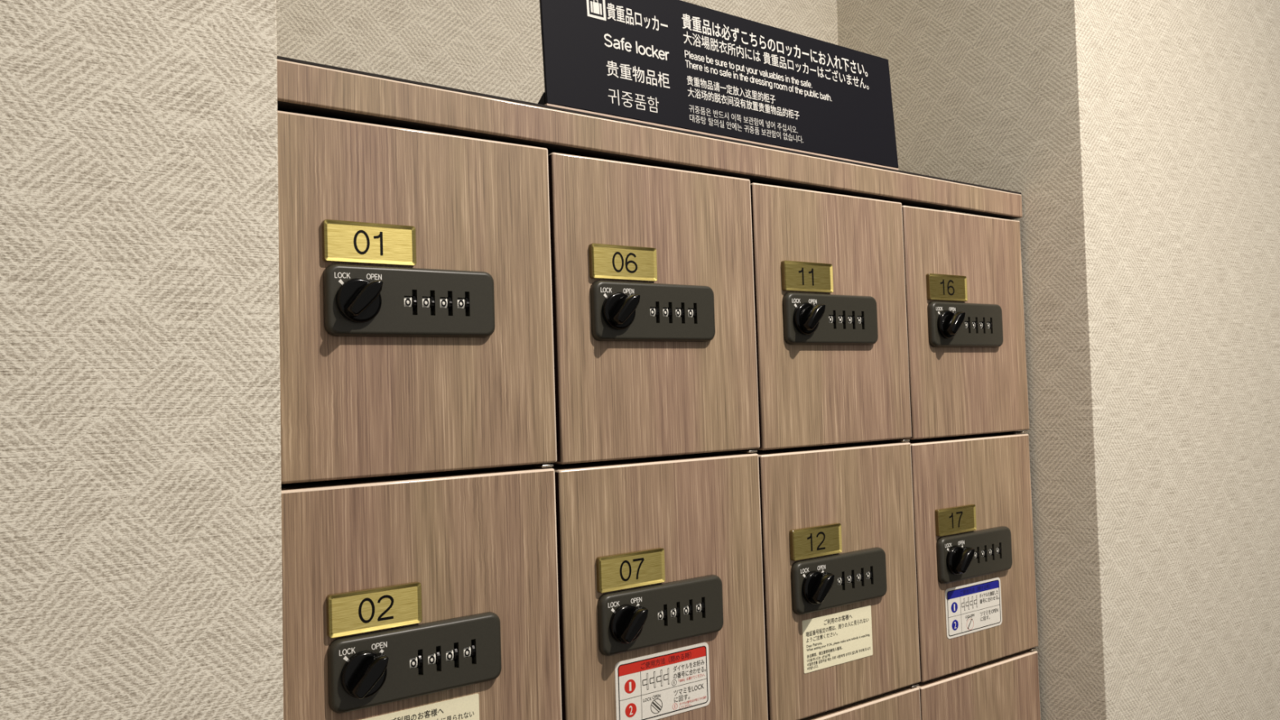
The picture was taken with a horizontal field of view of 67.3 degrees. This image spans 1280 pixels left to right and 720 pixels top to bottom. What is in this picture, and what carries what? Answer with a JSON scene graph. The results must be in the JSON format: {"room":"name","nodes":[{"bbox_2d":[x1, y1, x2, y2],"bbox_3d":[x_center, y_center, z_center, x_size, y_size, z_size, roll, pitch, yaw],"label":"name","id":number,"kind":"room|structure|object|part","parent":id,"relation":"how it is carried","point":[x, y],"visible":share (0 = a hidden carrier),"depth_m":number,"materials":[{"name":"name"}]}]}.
{"room":"bathhouse locker area","nodes":[
{"label":"bathhouse locker area","id":0,"kind":"room"},
{"bbox_2d":[276,0,838,103],"bbox_3d":[-0.091,0.100,1.169,0.902,2.900,0.110,0,-3,-36],"label":"wall","id":1,"kind":"structure","parent":0,"point":[493,47],"depth_m":1.04,"materials":[{"name":"paint"}]},
{"bbox_2d":[0,0,1279,719],"bbox_3d":[0.374,0.093,1.284,4.400,2.900,0.472,0,-3,-36],"label":"wall","id":2,"kind":"structure","parent":0,"point":[1139,140],"depth_m":1.10,"materials":[{"name":"paper"}]},
{"bbox_3d":[1.295,1.494,0.011,4.400,0.050,3.477,0,-3,-36],"label":"floor","id":3,"kind":"structure","parent":0,"visible":0},
{"bbox_2d":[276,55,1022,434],"bbox_3d":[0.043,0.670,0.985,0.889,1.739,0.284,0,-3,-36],"label":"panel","id":4,"kind":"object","parent":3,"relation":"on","point":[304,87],"visible":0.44,"depth_m":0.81,"materials":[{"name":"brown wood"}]},
{"bbox_2d":[277,110,556,484],"bbox_3d":[-0.231,-0.037,0.810,0.218,0.256,0.300,0,-3,-36],"label":"locker","id":5,"kind":"object","parent":4,"relation":"in","point":[416,331],"visible":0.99,"depth_m":0.70,"materials":[{"name":"brown wood"}]},
{"bbox_3d":[-0.192,-0.042,0.664,0.031,0.031,0.017,0,-2,-36],"label":"knob","id":6,"kind":"part","parent":5,"relation":"part of","materials":[{"name":"black plastic"}]},
{"bbox_3d":[-0.192,-0.083,0.683,0.067,0.029,0.004,0,-2,-36],"label":"number plate","id":7,"kind":"part","parent":5,"relation":"part of","materials":[{"name":"gold metal"}]},
{"bbox_2d":[280,466,561,719],"bbox_3d":[-0.225,0.220,0.799,0.218,0.256,0.300,0,-3,-36],"label":"locker","id":8,"kind":"object","parent":4,"relation":"attached to","point":[433,596],"visible":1,"depth_m":0.69,"materials":[{"name":"brown wood"}]},
{"bbox_3d":[-0.185,0.215,0.653,0.031,0.031,0.017,0,-2,-36],"label":"knob","id":9,"kind":"part","parent":8,"relation":"part of","materials":[{"name":"black plastic"}]},
{"bbox_3d":[-0.185,0.174,0.673,0.067,0.029,0.004,0,-2,-36],"label":"number plate","id":10,"kind":"part","parent":8,"relation":"part of","materials":[{"name":"gold metal"}]},
{"bbox_2d":[393,708,474,719],"bbox_3d":[-0.159,0.274,0.688,0.090,0.044,0.007,-1,-2,-31],"label":"print","id":11,"kind":"object","parent":8,"relation":"attached to","point":[432,711],"depth_m":0.69},
{"bbox_3d":[0.021,-0.197,1.021,0.887,0.002,0.283,0,-3,-36],"label":"panel","id":12,"kind":"part","parent":4,"relation":"part of","materials":[{"name":"brown wood"}]},
{"bbox_2d":[530,453,768,719],"bbox_3d":[-0.047,0.221,0.929,0.218,0.256,0.300,0,-3,-36],"label":"locker","id":13,"kind":"object","parent":4,"relation":"attached to","point":[660,578],"visible":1,"depth_m":0.82,"materials":[{"name":"brown wood"}]},
{"bbox_3d":[-0.007,0.216,0.783,0.031,0.031,0.017,0,-2,-36],"label":"knob","id":14,"kind":"part","parent":13,"relation":"part of","materials":[{"name":"black plastic"}]},
{"bbox_3d":[-0.007,0.175,0.802,0.067,0.029,0.004,0,-2,-36],"label":"number plate","id":15,"kind":"part","parent":13,"relation":"part of","materials":[{"name":"gold metal"}]},
{"bbox_2d":[617,645,708,719],"bbox_3d":[0.021,0.276,0.818,0.094,0.050,0.001,0,-2,-36],"label":"print","id":16,"kind":"object","parent":13,"relation":"attached to","point":[690,654],"depth_m":0.81},
{"bbox_2d":[546,152,759,465],"bbox_3d":[-0.053,-0.036,0.939,0.218,0.256,0.300,0,-3,-36],"label":"locker","id":17,"kind":"object","parent":4,"relation":"in","point":[655,350],"visible":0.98,"depth_m":0.83,"materials":[{"name":"brown wood"}]},
{"bbox_3d":[-0.014,-0.041,0.793,0.031,0.031,0.017,0,-2,-36],"label":"knob","id":18,"kind":"part","parent":17,"relation":"part of","materials":[{"name":"black plastic"}]},
{"bbox_3d":[-0.014,-0.082,0.813,0.067,0.029,0.004,0,-2,-36],"label":"number plate","id":19,"kind":"part","parent":17,"relation":"part of","materials":[{"name":"gold metal"}]},
{"bbox_2d":[537,0,898,169],"bbox_3d":[0.088,-0.266,0.930,0.439,0.125,0.044,0,-3,-36],"label":"notice sign","id":20,"kind":"object","parent":4,"relation":"on","point":[679,64],"visible":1,"depth_m":0.90,"materials":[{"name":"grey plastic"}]},
{"bbox_2d":[731,442,920,719],"bbox_3d":[0.131,0.221,1.058,0.218,0.256,0.300,0,-3,-36],"label":"locker","id":21,"kind":"object","parent":4,"relation":"in","point":[841,618],"visible":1,"depth_m":0.95,"materials":[{"name":"brown wood"}]},
{"bbox_3d":[0.171,0.176,0.932,0.067,0.029,0.004,0,-2,-36],"label":"number plate","id":22,"kind":"part","parent":21,"relation":"part of","materials":[{"name":"gold metal"}]},
{"bbox_3d":[0.171,0.217,0.912,0.031,0.031,0.017,0,-2,-36],"label":"knob","id":23,"kind":"part","parent":21,"relation":"part of","materials":[{"name":"black plastic"}]},
{"bbox_2d":[805,614,870,670],"bbox_3d":[0.196,0.274,0.945,0.089,0.044,0.001,0,-2,-36],"label":"print","id":24,"kind":"object","parent":21,"relation":"attached to","point":[855,621],"depth_m":0.94},
{"bbox_2d":[747,182,911,450],"bbox_3d":[0.125,-0.036,1.069,0.218,0.256,0.300,0,-3,-36],"label":"locker","id":25,"kind":"object","parent":4,"relation":"in","point":[829,278],"visible":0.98,"depth_m":0.96,"materials":[{"name":"brown wood"}]},
{"bbox_3d":[0.164,-0.081,0.942,0.067,0.029,0.004,0,-2,-36],"label":"number plate","id":26,"kind":"part","parent":25,"relation":"part of","materials":[{"name":"gold metal"}]},
{"bbox_3d":[0.164,-0.040,0.923,0.031,0.031,0.017,0,-2,-36],"label":"knob","id":27,"kind":"part","parent":25,"relation":"part of","materials":[{"name":"black plastic"}]},
{"bbox_2d":[800,686,920,719],"bbox_3d":[0.138,0.478,1.048,0.218,0.256,0.300,0,-3,-36],"label":"locker","id":28,"kind":"object","parent":4,"relation":"attached to","point":[901,704],"visible":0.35,"depth_m":0.98,"materials":[{"name":"brown wood"}]},
{"bbox_2d":[881,433,1038,682],"bbox_3d":[0.309,0.222,1.188,0.218,0.256,0.300,0,-3,-36],"label":"locker","id":29,"kind":"object","parent":4,"relation":"in","point":[972,497],"visible":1,"depth_m":1.08,"materials":[{"name":"brown wood"}]},
{"bbox_3d":[0.349,0.177,1.061,0.067,0.029,0.004,0,-2,-36],"label":"number plate","id":30,"kind":"part","parent":29,"relation":"part of","materials":[{"name":"gold metal"}]},
{"bbox_3d":[0.349,0.218,1.042,0.031,0.031,0.017,0,-2,-36],"label":"knob","id":31,"kind":"part","parent":29,"relation":"part of","materials":[{"name":"black plastic"}]},
{"bbox_2d":[946,579,1000,636],"bbox_3d":[0.374,0.277,1.075,0.095,0.049,0.001,0,-2,-36],"label":"print","id":32,"kind":"object","parent":29,"relation":"attached to","point":[962,592],"depth_m":1.07},
{"bbox_2d":[902,205,1029,439],"bbox_3d":[0.303,-0.035,1.198,0.218,0.256,0.300,0,-3,-36],"label":"locker","id":33,"kind":"object","parent":4,"relation":"in","point":[966,351],"visible":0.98,"depth_m":1.09,"materials":[{"name":"brown wood"}]},
{"bbox_3d":[0.342,-0.081,1.072,0.067,0.029,0.004,0,-2,-36],"label":"number plate","id":34,"kind":"part","parent":33,"relation":"part of","materials":[{"name":"gold metal"}]},
{"bbox_3d":[0.342,-0.040,1.052,0.031,0.031,0.017,0,-2,-36],"label":"knob","id":35,"kind":"part","parent":33,"relation":"part of","materials":[{"name":"black plastic"}]},
{"bbox_2d":[915,649,1040,719],"bbox_3d":[0.316,0.479,1.177,0.218,0.256,0.300,0,-3,-36],"label":"locker","id":36,"kind":"object","parent":4,"relation":"attached to","point":[1006,687],"visible":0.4,"depth_m":1.08,"materials":[{"name":"brown wood"}]}
]}

